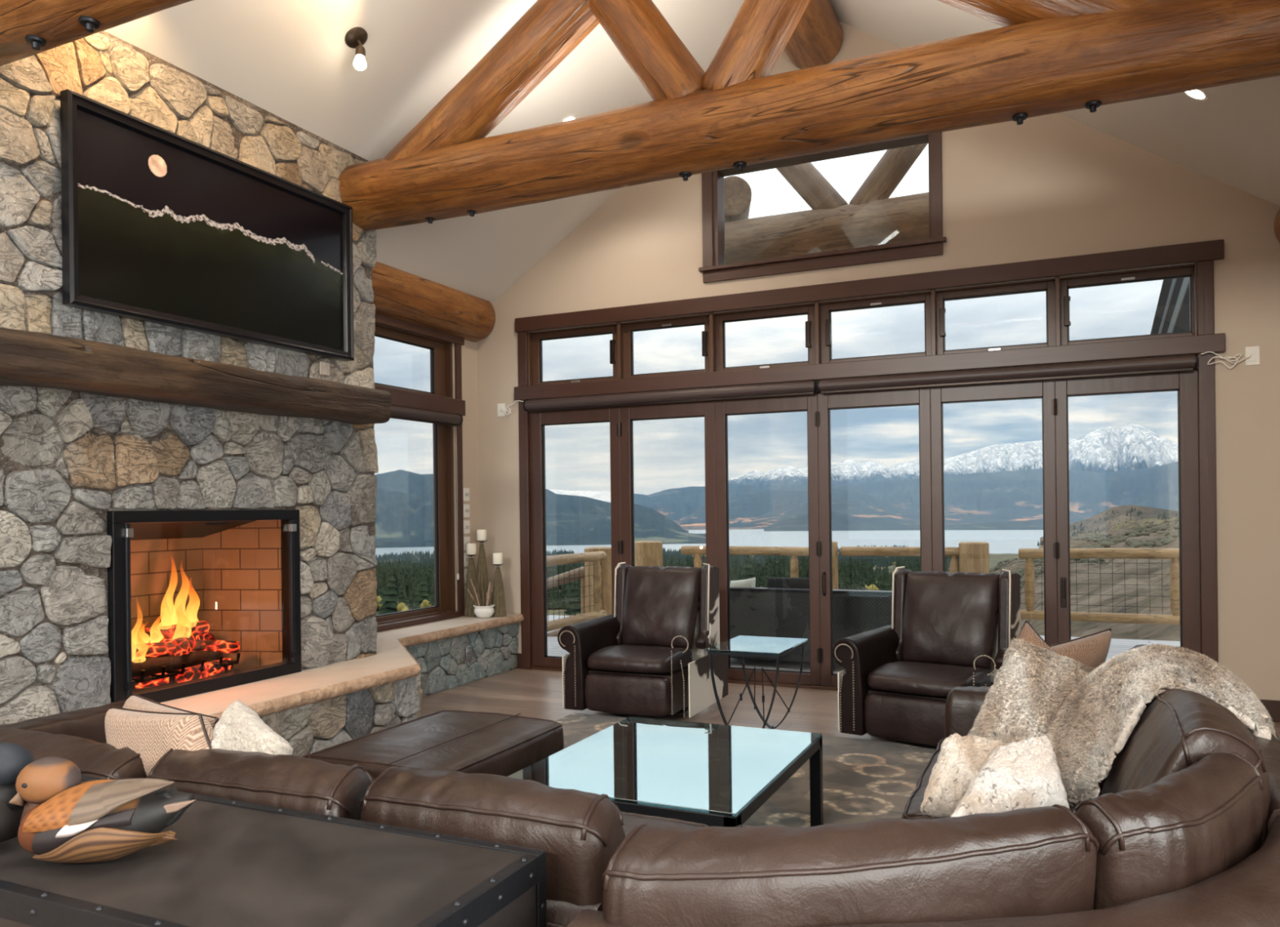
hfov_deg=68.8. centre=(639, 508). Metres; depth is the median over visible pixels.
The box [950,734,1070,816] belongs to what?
throw pillow
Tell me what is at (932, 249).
trim
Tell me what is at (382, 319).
trim
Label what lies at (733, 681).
trim
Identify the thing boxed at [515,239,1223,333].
trim
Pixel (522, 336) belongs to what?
trim
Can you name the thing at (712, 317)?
trim
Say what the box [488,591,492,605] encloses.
stick
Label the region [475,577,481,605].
stick
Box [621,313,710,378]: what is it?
window
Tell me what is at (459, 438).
trim
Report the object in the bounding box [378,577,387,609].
conifer tree
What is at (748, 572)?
conifer tree
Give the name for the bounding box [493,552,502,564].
pillar candle
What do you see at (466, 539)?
light switch
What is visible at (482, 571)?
candle holder
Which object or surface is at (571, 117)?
ceiling spotlight
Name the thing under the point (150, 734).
throw pillow
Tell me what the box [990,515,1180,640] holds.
slope
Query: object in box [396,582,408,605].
conifer tree
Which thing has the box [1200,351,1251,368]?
cable
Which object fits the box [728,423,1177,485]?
mountain range
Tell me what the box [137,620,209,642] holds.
log
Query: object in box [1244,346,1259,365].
wall outlet
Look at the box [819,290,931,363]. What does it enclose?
window
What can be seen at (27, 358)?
mantel beam
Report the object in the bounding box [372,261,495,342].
log
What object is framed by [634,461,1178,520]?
mountains
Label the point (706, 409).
door
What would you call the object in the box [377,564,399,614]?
conifer tree
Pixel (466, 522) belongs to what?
light switch
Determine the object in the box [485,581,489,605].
stick
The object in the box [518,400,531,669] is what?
trim
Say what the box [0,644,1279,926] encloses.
sectional sofa
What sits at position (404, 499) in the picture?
hill
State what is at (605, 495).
mountain
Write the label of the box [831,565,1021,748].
recliner
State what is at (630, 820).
seat cushion
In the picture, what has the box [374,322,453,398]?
window
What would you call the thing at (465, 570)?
light switch
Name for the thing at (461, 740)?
ottoman
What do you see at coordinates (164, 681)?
log
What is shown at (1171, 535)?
sagebrush
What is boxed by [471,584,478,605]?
stick
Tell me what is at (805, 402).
door
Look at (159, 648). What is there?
log
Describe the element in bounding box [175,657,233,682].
log
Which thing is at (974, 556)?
railing post
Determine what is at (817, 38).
log
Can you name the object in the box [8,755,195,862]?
duck decoy
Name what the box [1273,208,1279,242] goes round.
log
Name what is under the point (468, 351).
wall
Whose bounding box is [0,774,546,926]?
console table
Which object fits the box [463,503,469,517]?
light switch
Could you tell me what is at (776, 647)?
side table
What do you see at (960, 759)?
throw pillow
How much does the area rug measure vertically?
0.012 m
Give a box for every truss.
[337,0,1279,231]
[724,142,928,264]
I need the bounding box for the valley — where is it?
[376,517,1175,615]
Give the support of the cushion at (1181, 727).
on the sectional sofa at (1182, 828)
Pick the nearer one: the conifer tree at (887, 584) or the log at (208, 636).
the log at (208, 636)
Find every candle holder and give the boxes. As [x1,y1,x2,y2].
[463,554,477,616]
[475,540,488,602]
[490,563,506,617]
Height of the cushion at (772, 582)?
0.355 m
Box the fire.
[131,587,199,662]
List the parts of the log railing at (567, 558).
rail, rail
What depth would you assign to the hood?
5.08 m
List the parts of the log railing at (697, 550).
rail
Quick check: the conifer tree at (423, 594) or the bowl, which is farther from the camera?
the conifer tree at (423, 594)
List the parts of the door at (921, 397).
handle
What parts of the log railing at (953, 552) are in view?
rail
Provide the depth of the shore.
7002.22 m
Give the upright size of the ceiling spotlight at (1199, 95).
0.084 m
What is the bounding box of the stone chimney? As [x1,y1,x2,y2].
[0,31,378,724]
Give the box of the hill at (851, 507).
[728,497,981,528]
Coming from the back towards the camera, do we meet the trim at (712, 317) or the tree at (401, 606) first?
the tree at (401, 606)
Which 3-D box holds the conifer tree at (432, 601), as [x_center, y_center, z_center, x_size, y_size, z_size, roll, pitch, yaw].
[-45.518,19.786,209.206,5.933,12.711,5.129,-1,0,38]
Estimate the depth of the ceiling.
5.46 m
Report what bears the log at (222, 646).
on the log at (153, 664)
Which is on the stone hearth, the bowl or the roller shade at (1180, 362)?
the bowl
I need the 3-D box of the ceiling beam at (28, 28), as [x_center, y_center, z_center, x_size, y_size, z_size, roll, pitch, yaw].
[-0.331,-2.511,2.537,5.280,1.649,0.401,-1,0,25]
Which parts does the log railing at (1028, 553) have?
rail, rail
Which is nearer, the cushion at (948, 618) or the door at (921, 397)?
the cushion at (948, 618)
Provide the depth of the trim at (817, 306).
6.91 m
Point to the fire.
(173, 614)
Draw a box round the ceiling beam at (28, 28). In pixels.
[0,0,193,66]
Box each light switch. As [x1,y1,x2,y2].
[462,487,469,501]
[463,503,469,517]
[463,520,470,533]
[463,536,470,550]
[463,552,469,566]
[464,568,467,582]
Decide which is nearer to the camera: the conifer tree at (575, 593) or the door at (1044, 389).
the door at (1044, 389)
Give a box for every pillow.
[104,706,213,776]
[122,693,218,728]
[210,699,293,754]
[729,577,755,586]
[919,732,1008,817]
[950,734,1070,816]
[967,637,1096,742]
[968,620,1053,731]
[1048,627,1111,667]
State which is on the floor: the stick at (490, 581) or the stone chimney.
the stone chimney
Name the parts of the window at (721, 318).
frame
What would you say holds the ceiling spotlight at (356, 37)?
attached to the ceiling
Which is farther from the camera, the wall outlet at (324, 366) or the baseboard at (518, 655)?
the baseboard at (518, 655)
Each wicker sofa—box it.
[729,586,809,662]
[832,589,892,670]
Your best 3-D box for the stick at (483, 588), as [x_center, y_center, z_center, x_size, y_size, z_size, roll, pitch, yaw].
[-1.284,0.766,7.747,0.039,0.210,0.022,-1,0,25]
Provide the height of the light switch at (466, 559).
0.112 m
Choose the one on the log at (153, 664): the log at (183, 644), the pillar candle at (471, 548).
the log at (183, 644)
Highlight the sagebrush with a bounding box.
[989,515,1178,588]
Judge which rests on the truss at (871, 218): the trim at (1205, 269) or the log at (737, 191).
the log at (737, 191)
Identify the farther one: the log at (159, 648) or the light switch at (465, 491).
the light switch at (465, 491)
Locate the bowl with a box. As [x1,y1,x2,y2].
[472,604,494,617]
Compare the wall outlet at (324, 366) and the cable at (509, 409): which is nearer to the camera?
the wall outlet at (324, 366)
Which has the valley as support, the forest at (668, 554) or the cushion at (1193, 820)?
the forest at (668, 554)
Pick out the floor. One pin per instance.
(534, 693)
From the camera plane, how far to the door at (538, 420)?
7.92 m
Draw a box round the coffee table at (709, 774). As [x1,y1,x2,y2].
[507,715,823,826]
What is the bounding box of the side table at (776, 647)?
[706,635,807,728]
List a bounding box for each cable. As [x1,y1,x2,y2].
[455,426,457,563]
[500,400,523,414]
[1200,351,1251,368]
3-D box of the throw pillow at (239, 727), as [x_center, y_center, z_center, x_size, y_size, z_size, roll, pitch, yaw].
[-1.041,0.644,2.480,0.378,0.301,0.218,-1,0,37]
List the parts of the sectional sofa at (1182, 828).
armrest, frame, frame, armrest, frame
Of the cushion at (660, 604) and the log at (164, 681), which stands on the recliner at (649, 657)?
the cushion at (660, 604)
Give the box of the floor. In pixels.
[419,667,1279,742]
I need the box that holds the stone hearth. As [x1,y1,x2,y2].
[160,613,524,755]
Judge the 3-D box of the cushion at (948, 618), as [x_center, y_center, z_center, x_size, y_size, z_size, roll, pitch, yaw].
[1.819,0.646,5.524,0.553,0.541,0.233,-1,0,36]
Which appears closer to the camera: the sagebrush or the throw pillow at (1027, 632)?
the throw pillow at (1027, 632)
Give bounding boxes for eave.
[1150,276,1197,333]
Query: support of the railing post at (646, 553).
on the deck
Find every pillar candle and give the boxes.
[466,542,476,554]
[476,528,486,540]
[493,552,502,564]
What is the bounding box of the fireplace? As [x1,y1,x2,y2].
[106,509,301,702]
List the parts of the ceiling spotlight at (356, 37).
swivel arm, bulb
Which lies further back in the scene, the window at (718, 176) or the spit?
the spit
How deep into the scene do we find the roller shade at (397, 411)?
7.36 m
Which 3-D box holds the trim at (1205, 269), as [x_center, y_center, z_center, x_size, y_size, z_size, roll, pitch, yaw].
[3.555,-1.324,5.879,0.090,0.465,0.025,-1,0,25]
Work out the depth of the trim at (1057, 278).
6.23 m
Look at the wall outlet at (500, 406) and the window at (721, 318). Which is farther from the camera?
the wall outlet at (500, 406)
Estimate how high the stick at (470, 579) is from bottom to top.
0.300 m
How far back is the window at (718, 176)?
7.11 m
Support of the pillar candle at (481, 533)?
on the candle holder at (482, 571)
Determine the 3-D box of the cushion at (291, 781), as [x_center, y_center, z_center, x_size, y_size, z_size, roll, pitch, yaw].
[-0.934,0.790,2.348,0.715,0.364,0.316,-1,0,25]
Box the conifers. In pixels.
[1037,506,1177,547]
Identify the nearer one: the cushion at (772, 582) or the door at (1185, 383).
the door at (1185, 383)
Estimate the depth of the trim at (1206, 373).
5.87 m
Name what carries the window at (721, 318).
in the wall at (1053, 185)
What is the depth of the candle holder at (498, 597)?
7.76 m
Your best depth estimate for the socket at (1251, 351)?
5.78 m
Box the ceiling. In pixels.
[104,0,1279,303]
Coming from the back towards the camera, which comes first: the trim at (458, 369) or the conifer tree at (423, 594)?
the conifer tree at (423, 594)
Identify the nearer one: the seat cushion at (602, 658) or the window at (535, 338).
the seat cushion at (602, 658)
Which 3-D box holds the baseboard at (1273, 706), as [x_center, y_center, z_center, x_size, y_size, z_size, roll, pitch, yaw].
[3.868,1.240,5.754,0.530,0.130,0.018,-1,0,25]
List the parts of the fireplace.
fire grate, door pull, door pull, leg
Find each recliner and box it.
[557,561,728,718]
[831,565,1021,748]
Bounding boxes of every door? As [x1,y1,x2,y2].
[528,406,623,667]
[619,400,716,566]
[715,392,822,685]
[817,386,932,686]
[930,378,1060,644]
[1054,368,1200,653]
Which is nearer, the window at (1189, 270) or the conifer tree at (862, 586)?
the window at (1189, 270)
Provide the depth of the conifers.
1600.60 m
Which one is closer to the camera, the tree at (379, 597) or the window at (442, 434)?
the window at (442, 434)
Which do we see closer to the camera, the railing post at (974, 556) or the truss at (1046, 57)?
the truss at (1046, 57)
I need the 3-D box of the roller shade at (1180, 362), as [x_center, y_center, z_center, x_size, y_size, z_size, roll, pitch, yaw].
[2.401,-0.909,6.366,2.398,0.104,0.096,-1,0,25]
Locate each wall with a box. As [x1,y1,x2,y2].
[452,339,479,610]
[476,21,1279,700]
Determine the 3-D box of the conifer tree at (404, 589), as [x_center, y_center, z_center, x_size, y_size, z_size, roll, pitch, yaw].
[-57.690,22.727,228.563,3.190,7.907,3.690,-1,0,-8]
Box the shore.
[672,520,1071,529]
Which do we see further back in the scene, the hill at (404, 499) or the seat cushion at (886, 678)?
the hill at (404, 499)
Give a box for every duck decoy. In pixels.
[0,742,34,841]
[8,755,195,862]
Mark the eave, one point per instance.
(1172, 313)
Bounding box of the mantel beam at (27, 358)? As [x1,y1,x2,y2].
[0,327,391,424]
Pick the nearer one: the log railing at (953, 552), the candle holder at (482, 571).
the candle holder at (482, 571)
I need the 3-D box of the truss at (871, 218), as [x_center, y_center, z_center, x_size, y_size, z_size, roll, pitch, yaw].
[1.813,-2.835,7.943,6.700,1.296,0.378,-1,0,25]
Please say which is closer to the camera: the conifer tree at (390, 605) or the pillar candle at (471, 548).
the pillar candle at (471, 548)
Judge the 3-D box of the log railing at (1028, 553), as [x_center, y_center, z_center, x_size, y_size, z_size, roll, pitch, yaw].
[4.505,0.746,9.150,1.480,0.729,0.108,-1,0,25]
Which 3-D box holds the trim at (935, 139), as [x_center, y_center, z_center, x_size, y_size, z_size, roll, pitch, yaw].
[2.074,-2.309,6.550,0.080,0.870,0.025,-1,0,25]
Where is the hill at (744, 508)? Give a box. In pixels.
[680,487,1095,525]
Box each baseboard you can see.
[516,653,521,668]
[1259,698,1279,721]
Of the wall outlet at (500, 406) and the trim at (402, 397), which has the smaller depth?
the trim at (402, 397)
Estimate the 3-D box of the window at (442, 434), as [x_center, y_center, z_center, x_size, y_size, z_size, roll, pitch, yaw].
[-1.903,0.037,7.302,0.190,1.650,1.260,-1,0,25]
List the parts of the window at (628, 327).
frame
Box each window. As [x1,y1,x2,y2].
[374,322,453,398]
[376,423,455,624]
[527,323,617,385]
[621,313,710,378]
[712,133,930,265]
[714,302,815,371]
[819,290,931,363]
[935,277,1056,354]
[1059,262,1197,345]
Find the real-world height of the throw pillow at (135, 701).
0.272 m
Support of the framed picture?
attached to the stone chimney
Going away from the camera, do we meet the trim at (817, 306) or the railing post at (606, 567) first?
the trim at (817, 306)
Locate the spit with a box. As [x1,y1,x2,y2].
[764,511,1043,531]
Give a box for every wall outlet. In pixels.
[319,360,329,375]
[466,644,471,662]
[497,403,505,416]
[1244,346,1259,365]
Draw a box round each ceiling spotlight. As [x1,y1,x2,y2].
[344,26,367,70]
[560,114,577,121]
[1182,88,1208,101]
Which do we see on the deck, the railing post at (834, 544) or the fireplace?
the railing post at (834, 544)
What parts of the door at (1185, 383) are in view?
handle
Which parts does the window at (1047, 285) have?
frame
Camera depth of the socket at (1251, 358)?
5.78 m
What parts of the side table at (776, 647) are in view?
tie rod, curved leg, tie rod, frame, glass, tie rod, curved leg, tie rod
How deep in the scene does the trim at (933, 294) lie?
6.56 m
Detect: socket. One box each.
[1249,349,1255,354]
[1249,356,1255,361]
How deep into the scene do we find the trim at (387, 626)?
7.31 m
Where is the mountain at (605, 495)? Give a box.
[548,488,610,502]
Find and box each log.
[131,640,191,659]
[131,649,221,677]
[135,672,168,688]
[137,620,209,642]
[164,632,215,641]
[172,631,209,655]
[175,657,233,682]
[190,639,239,653]
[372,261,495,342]
[724,175,751,222]
[783,0,843,69]
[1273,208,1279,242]
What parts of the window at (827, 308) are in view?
frame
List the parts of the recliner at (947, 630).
hide panel, nailhead trim, armrest, footrest panel, nailhead trim, frame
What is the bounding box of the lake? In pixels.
[375,528,1043,557]
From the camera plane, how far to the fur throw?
2.76 m
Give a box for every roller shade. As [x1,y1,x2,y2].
[390,404,462,426]
[523,379,817,411]
[817,353,1197,393]
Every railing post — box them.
[584,546,612,615]
[634,540,662,566]
[831,541,838,589]
[958,541,989,573]
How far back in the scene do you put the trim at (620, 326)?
7.59 m
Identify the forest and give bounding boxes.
[375,544,959,571]
[375,548,948,609]
[559,561,950,590]
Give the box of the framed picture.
[60,88,354,360]
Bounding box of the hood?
[123,520,256,539]
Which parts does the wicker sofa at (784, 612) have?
rail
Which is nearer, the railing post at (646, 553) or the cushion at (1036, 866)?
the cushion at (1036, 866)
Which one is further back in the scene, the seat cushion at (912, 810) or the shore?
the shore
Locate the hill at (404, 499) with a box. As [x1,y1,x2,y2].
[374,469,688,547]
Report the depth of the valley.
1316.94 m
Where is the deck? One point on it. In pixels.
(1117, 646)
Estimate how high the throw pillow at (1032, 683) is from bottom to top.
0.536 m
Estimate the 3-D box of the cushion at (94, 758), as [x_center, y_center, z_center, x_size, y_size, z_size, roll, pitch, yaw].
[-1.730,0.812,2.711,1.009,0.338,0.318,-1,0,25]
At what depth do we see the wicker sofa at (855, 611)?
7.74 m
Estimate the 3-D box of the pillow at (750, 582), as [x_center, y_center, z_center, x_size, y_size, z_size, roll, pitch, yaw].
[0.897,0.756,8.298,0.301,0.316,0.135,-1,0,22]
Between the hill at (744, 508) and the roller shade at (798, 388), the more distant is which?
the hill at (744, 508)
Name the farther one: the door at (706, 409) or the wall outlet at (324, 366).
the door at (706, 409)
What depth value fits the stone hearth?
5.21 m
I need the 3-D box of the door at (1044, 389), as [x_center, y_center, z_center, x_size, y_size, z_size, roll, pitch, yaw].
[2.445,0.213,6.450,0.823,2.169,0.092,-1,0,25]
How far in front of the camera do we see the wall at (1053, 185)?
6.26 m
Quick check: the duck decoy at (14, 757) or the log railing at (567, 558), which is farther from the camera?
the log railing at (567, 558)
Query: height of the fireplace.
0.928 m
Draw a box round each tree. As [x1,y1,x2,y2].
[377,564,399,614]
[377,595,382,610]
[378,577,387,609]
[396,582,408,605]
[396,602,408,611]
[403,586,410,608]
[415,572,431,608]
[420,599,431,608]
[428,577,435,606]
[564,579,581,614]
[742,555,758,582]
[785,561,790,577]
[857,571,866,590]
[884,574,892,590]
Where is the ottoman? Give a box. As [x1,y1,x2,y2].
[302,709,564,777]
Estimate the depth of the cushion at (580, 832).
1.91 m
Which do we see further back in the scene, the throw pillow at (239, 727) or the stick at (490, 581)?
the stick at (490, 581)
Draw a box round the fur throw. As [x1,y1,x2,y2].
[1046,643,1275,806]
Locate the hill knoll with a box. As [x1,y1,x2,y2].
[1040,504,1178,547]
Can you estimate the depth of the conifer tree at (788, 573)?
213.62 m
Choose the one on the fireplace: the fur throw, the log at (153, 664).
the log at (153, 664)
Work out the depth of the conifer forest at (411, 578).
264.76 m
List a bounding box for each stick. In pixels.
[470,578,479,605]
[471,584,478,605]
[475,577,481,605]
[483,588,485,605]
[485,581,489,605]
[486,581,490,605]
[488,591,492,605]
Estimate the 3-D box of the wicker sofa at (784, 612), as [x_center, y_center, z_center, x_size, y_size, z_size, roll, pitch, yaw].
[1.248,1.026,8.435,0.996,0.680,0.812,-1,0,25]
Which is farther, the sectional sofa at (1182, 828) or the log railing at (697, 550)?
the log railing at (697, 550)
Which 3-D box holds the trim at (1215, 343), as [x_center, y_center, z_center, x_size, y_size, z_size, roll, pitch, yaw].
[1.295,-1.008,6.912,5.175,0.115,0.065,-1,0,25]
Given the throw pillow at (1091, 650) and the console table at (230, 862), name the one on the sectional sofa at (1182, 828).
the throw pillow at (1091, 650)
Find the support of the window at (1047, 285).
in the wall at (1053, 185)
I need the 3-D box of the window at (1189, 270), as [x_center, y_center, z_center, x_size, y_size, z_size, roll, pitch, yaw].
[3.189,-1.320,6.153,0.802,0.465,0.170,-1,0,25]
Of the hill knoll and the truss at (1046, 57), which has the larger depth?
the hill knoll
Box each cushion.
[0,727,146,778]
[152,747,371,820]
[360,766,625,905]
[587,644,692,673]
[602,805,1096,926]
[622,565,701,648]
[622,813,703,835]
[767,576,808,588]
[867,660,991,697]
[901,741,1102,818]
[902,570,999,669]
[1075,751,1262,909]
[1101,688,1271,846]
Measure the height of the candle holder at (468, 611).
0.519 m
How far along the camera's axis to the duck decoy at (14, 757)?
1.84 m
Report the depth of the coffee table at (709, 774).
3.47 m
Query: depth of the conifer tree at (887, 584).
235.91 m
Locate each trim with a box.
[374,312,464,345]
[374,384,465,415]
[377,609,464,631]
[454,343,462,399]
[455,423,464,610]
[514,333,1225,400]
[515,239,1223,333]
[517,331,528,386]
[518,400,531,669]
[528,366,1197,690]
[616,321,623,378]
[702,171,713,266]
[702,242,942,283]
[709,312,715,372]
[814,301,821,364]
[929,132,942,238]
[930,288,937,355]
[1055,275,1060,345]
[1196,259,1214,334]
[1197,352,1217,662]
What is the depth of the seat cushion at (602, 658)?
5.91 m
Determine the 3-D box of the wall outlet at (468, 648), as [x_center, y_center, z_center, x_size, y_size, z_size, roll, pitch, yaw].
[-1.334,1.131,7.304,0.010,0.120,0.070,-1,0,25]
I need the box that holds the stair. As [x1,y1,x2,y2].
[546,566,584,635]
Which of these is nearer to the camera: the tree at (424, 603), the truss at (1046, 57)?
the truss at (1046, 57)
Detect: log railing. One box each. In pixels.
[546,551,606,631]
[680,545,808,586]
[840,546,959,589]
[1018,547,1180,624]
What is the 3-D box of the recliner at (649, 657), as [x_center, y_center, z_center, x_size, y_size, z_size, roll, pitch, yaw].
[0.043,0.854,6.203,0.909,0.967,0.855,-1,0,23]
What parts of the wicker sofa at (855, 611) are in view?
rail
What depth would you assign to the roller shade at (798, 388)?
7.30 m
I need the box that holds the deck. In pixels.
[546,614,1180,673]
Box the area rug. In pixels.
[555,712,936,826]
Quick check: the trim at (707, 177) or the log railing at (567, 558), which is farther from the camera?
the log railing at (567, 558)
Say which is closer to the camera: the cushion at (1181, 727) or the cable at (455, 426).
the cushion at (1181, 727)

